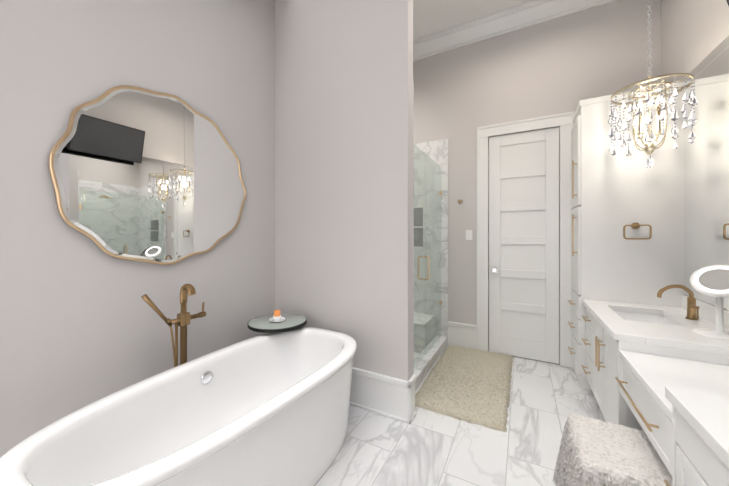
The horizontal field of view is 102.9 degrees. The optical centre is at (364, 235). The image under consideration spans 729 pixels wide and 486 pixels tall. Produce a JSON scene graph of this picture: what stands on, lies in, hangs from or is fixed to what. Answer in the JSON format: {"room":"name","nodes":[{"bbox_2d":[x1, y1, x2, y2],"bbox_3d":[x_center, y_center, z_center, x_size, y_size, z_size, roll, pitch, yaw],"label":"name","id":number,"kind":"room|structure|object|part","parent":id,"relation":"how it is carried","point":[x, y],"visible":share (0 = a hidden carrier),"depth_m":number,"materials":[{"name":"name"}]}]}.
{"room":"bathroom","nodes":[
{"label":"bathroom","id":0,"kind":"room"},
{"bbox_2d":[0,0,274,456],"bbox_3d":[-1.298,-0.525,1.871,0.120,3.650,5.170,0,0,29],"label":"wall","id":1,"kind":"structure","parent":0,"point":[82,323],"depth_m":1.57,"materials":[{"name":"grey paint"}]},
{"bbox_2d":[48,85,245,264],"bbox_3d":[-1.222,-0.354,1.856,0.024,1.084,1.112,0,0,29],"label":"round wall mirror","id":2,"kind":"object","parent":1,"relation":"attached to","point":[139,174],"visible":1,"depth_m":1.72,"materials":[{"name":"gold metal"}]},
{"bbox_2d":[413,80,413,373],"bbox_3d":[0.141,0.080,3.061,1.270,2.440,1.438,0,0,29],"label":"shower wall tile","id":3,"kind":"structure","parent":1,"relation":"attached to","point":[413,226],"depth_m":2.13,"materials":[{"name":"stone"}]},
{"bbox_2d":[275,0,412,380],"bbox_3d":[-0.229,-0.525,2.381,1.270,3.650,0.110,0,0,29],"label":"wall","id":4,"kind":"structure","parent":0,"point":[344,166],"depth_m":2.26,"materials":[{"name":"grey paint"}]},
{"bbox_2d":[350,367,413,423],"bbox_3d":[-0.232,1.157,2.317,1.266,0.285,0.046,0,0,29],"label":"baseboard","id":5,"kind":"structure","parent":4,"relation":"attached to","point":[387,396],"depth_m":2.10,"materials":[{"name":"white wood"}]},
{"bbox_2d":[315,346,605,485],"bbox_3d":[0.089,1.350,1.115,3.640,0.100,5.530,0,0,29],"label":"floor","id":6,"kind":"structure","parent":0,"point":[427,447],"depth_m":1.82,"materials":[{"name":"stone"}]},
{"bbox_2d":[141,284,205,366],"bbox_3d":[-1.115,0.798,1.744,0.153,1.004,0.366,0,0,29],"label":"tub filler","id":7,"kind":"object","parent":6,"relation":"on","point":[183,318],"visible":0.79,"depth_m":1.77,"materials":[{"name":"brown metal"}]},
{"bbox_2d":[0,327,356,485],"bbox_3d":[-0.645,1.006,1.492,0.788,0.588,1.600,0,0,29],"label":"bathtub","id":8,"kind":"object","parent":6,"relation":"on","point":[268,409],"visible":1,"depth_m":1.35,"materials":[{"name":"white ceramic"}]},
{"bbox_2d":[247,310,306,332],"bbox_3d":[-0.671,0.938,2.258,0.442,0.725,0.442,0,0,29],"label":"side table","id":9,"kind":"object","parent":6,"relation":"on","point":[277,321],"visible":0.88,"depth_m":2.19,"materials":[{"name":"grey stone"}]},
{"bbox_2d":[274,310,279,316],"bbox_3d":[-0.668,0.609,2.222,0.048,0.068,0.048,0,0,29],"label":"candle","id":10,"kind":"object","parent":9,"relation":"on","point":[276,312],"depth_m":2.20,"materials":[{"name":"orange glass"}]},
{"bbox_2d":[414,312,431,330],"bbox_3d":[0.283,1.130,3.558,1.020,0.340,0.430,0,0,29],"label":"bench","id":11,"kind":"object","parent":6,"relation":"on","point":[421,315],"depth_m":3.35,"materials":[{"name":"stone"}]},
{"bbox_2d":[414,315,446,390],"bbox_3d":[0.568,1.130,2.836,0.145,0.340,1.426,0,0,29],"label":"shower curb","id":12,"kind":"object","parent":6,"relation":"on","point":[424,365],"depth_m":3.08,"materials":[{"name":"stone"}]},
{"bbox_2d":[414,145,441,367],"bbox_3d":[0.570,0.194,2.834,0.118,2.008,1.426,0,0,29],"label":"glass","id":13,"kind":"object","parent":12,"relation":"on","point":[426,249],"depth_m":2.95,"materials":[{"name":"clear glass"}]},
{"bbox_3d":[0.570,0.175,2.834,0.118,1.440,1.426,0,0,29],"label":"shower glass hardware","id":14,"kind":"part","parent":13,"relation":"part of","materials":[{"name":"clear glass"}]},
{"bbox_2d":[415,345,513,431],"bbox_3d":[0.958,1.281,2.652,0.651,0.034,1.325,0,0,29],"label":"bath mat","id":15,"kind":"object","parent":6,"relation":"on","point":[470,385],"visible":1,"depth_m":2.42,"materials":[{"name":"beige fabric"}]},
{"bbox_2d":[553,414,671,485],"bbox_3d":[1.168,1.107,1.234,0.460,0.385,0.400,0,0,29],"label":"stool","id":16,"kind":"object","parent":6,"relation":"on","point":[594,452],"visible":0.77,"depth_m":1.23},
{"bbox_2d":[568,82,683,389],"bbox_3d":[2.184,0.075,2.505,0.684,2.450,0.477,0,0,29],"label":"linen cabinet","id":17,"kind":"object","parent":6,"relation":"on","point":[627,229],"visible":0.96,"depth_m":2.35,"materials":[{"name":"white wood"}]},
{"bbox_2d":[582,303,728,485],"bbox_3d":[1.300,0.940,0.835,0.636,0.720,3.396,0,0,29],"label":"bathroom vanity","id":18,"kind":"object","parent":6,"relation":"on","point":[659,375],"depth_m":1.36,"materials":[{"name":"white wood"}]},
{"bbox_2d":[583,299,728,350],"bbox_3d":[1.888,0.563,1.892,0.616,0.040,0.976,0,0,29],"label":"countertop","id":19,"kind":"structure","parent":18,"relation":"on","point":[697,332],"depth_m":1.66,"materials":[{"name":"white stone"}]},
{"bbox_2d":[614,307,685,326],"bbox_3d":[1.921,0.645,1.991,0.340,0.149,0.480,0,0,29],"label":"sink","id":20,"kind":"object","parent":19,"relation":"in","point":[646,316],"depth_m":2.15,"materials":[{"name":"white ceramic"}]},
{"bbox_2d":[657,283,701,318],"bbox_3d":[2.057,0.434,1.901,0.205,0.218,0.083,0,0,29],"label":"faucet","id":21,"kind":"object","parent":19,"relation":"on","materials":[{"name":"gold metal"}]},
{"bbox_2d":[690,265,728,340],"bbox_3d":[1.924,0.353,1.577,0.201,0.379,0.196,0,0,29],"label":"makeup mirror","id":22,"kind":"object","parent":19,"relation":"attached to","point":[713,280],"depth_m":1.57,"materials":[{"name":"white plastic"}]},
{"bbox_2d":[698,269,728,289],"bbox_3d":[1.917,0.239,1.572,0.134,0.106,0.120,0,0,29],"label":"mirror glass","id":23,"kind":"object","parent":22,"relation":"attached to","point":[713,279],"depth_m":1.59,"materials":[{"name":"silver metal"}]},
{"bbox_2d":[662,383,728,462],"bbox_3d":[0.921,0.563,0.112,0.611,0.040,1.805,0,0,29],"label":"countertop","id":24,"kind":"structure","parent":18,"relation":"on","point":[709,412],"depth_m":0.90,"materials":[{"name":"white stone"}]},
{"bbox_2d":[413,0,532,39],"bbox_3d":[0.089,-2.400,1.115,3.640,0.100,5.530,0,0,29],"label":"ceiling","id":25,"kind":"structure","parent":0,"point":[430,17],"depth_m":3.05,"materials":[{"name":"white paint"}]},
{"bbox_2d":[608,0,697,168],"bbox_3d":[1.933,-1.401,1.973,0.438,1.897,0.420,0,0,29],"label":"chandelier","id":26,"kind":"object","parent":25,"relation":"hanging from","point":[649,148],"visible":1,"depth_m":1.94,"materials":[{"name":"clear glass"}]},
{"bbox_3d":[1.934,-1.714,1.972,0.124,1.270,0.124,0,0,29],"label":"chain","id":27,"kind":"part","parent":26,"relation":"part of","materials":[{"name":"silver metal"}]},
{"bbox_2d":[413,0,660,324],"bbox_3d":[1.297,-0.525,3.333,3.040,3.650,0.120,0,0,29],"label":"wall","id":28,"kind":"structure","parent":0,"point":[564,64],"depth_m":3.13,"materials":[{"name":"grey paint"}]},
{"bbox_2d":[414,138,447,345],"bbox_3d":[0.458,0.080,3.715,1.200,2.440,0.012,0,0,29],"label":"shower wall tile","id":29,"kind":"structure","parent":28,"relation":"attached to","point":[436,151],"depth_m":3.49,"materials":[{"name":"stone"}]},
{"bbox_2d":[414,207,422,246],"bbox_3d":[0.577,-0.100,3.640,0.320,0.480,0.004,0,0,29],"label":"shower niche","id":30,"kind":"object","parent":29,"relation":"attached to","point":[420,214],"depth_m":3.59,"materials":[{"name":"grey tile"}]},
{"bbox_2d":[448,321,476,348],"bbox_3d":[1.126,1.158,3.342,0.330,0.285,0.026,0,0,29],"label":"baseboard","id":31,"kind":"structure","parent":28,"relation":"attached to","point":[459,334],"depth_m":3.34,"materials":[{"name":"white wood"}]},
{"bbox_2d":[466,230,471,239],"bbox_3d":[1.192,-0.002,3.315,0.072,0.115,0.010,0,0,29],"label":"switch plate","id":32,"kind":"object","parent":28,"relation":"attached to","point":[468,234],"visible":1,"depth_m":3.31,"materials":[{"name":"white plastic"}]},
{"bbox_2d":[413,0,615,60],"bbox_3d":[1.181,-2.265,3.256,2.910,0.170,0.125,0,0,29],"label":"crown molding","id":33,"kind":"structure","parent":28,"relation":"attached to","point":[527,14],"depth_m":3.06,"materials":[{"name":"white"}]},
{"bbox_2d":[489,127,558,363],"bbox_3d":[1.675,0.103,3.087,0.652,2.378,0.042,0,0,29],"label":"door","id":34,"kind":"structure","parent":28,"relation":"in","point":[524,241],"depth_m":3.06,"materials":[{"name":"white wood"}]},
{"bbox_2d":[477,111,573,368],"bbox_3d":[1.677,0.046,3.089,0.894,2.507,0.184,0,0,29],"label":"door frame","id":35,"kind":"structure","parent":28,"relation":"attached to","point":[564,122],"depth_m":2.97,"materials":[{"name":"white wood"}]},
{"bbox_3d":[1.417,0.380,3.165,0.064,0.064,0.068,0,0,29],"label":"door knob","id":36,"kind":"part","parent":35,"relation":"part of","materials":[{"name":"silver metal"}]},
{"bbox_2d":[661,0,728,304],"bbox_3d":[1.477,-0.525,0.359,0.120,3.650,5.170,0,0,29],"label":"wall","id":37,"kind":"structure","parent":0,"point":[694,33],"depth_m":2.13,"materials":[{"name":"grey paint"}]},
{"bbox_2d":[681,299,728,326],"bbox_3d":[1.566,0.537,0.678,0.020,0.188,3.416,0,0,29],"label":"backsplash","id":38,"kind":"structure","parent":37,"relation":"attached to","point":[719,315],"depth_m":1.79,"materials":[{"name":"white stone"}]},
{"bbox_2d":[684,35,728,310],"bbox_3d":[1.575,-0.365,0.681,0.008,1.611,3.390,0,0,29],"label":"mirror","id":39,"kind":"object","parent":37,"relation":"attached to","point":[706,160],"depth_m":1.88,"materials":[{"name":"silver metal"}]}
]}

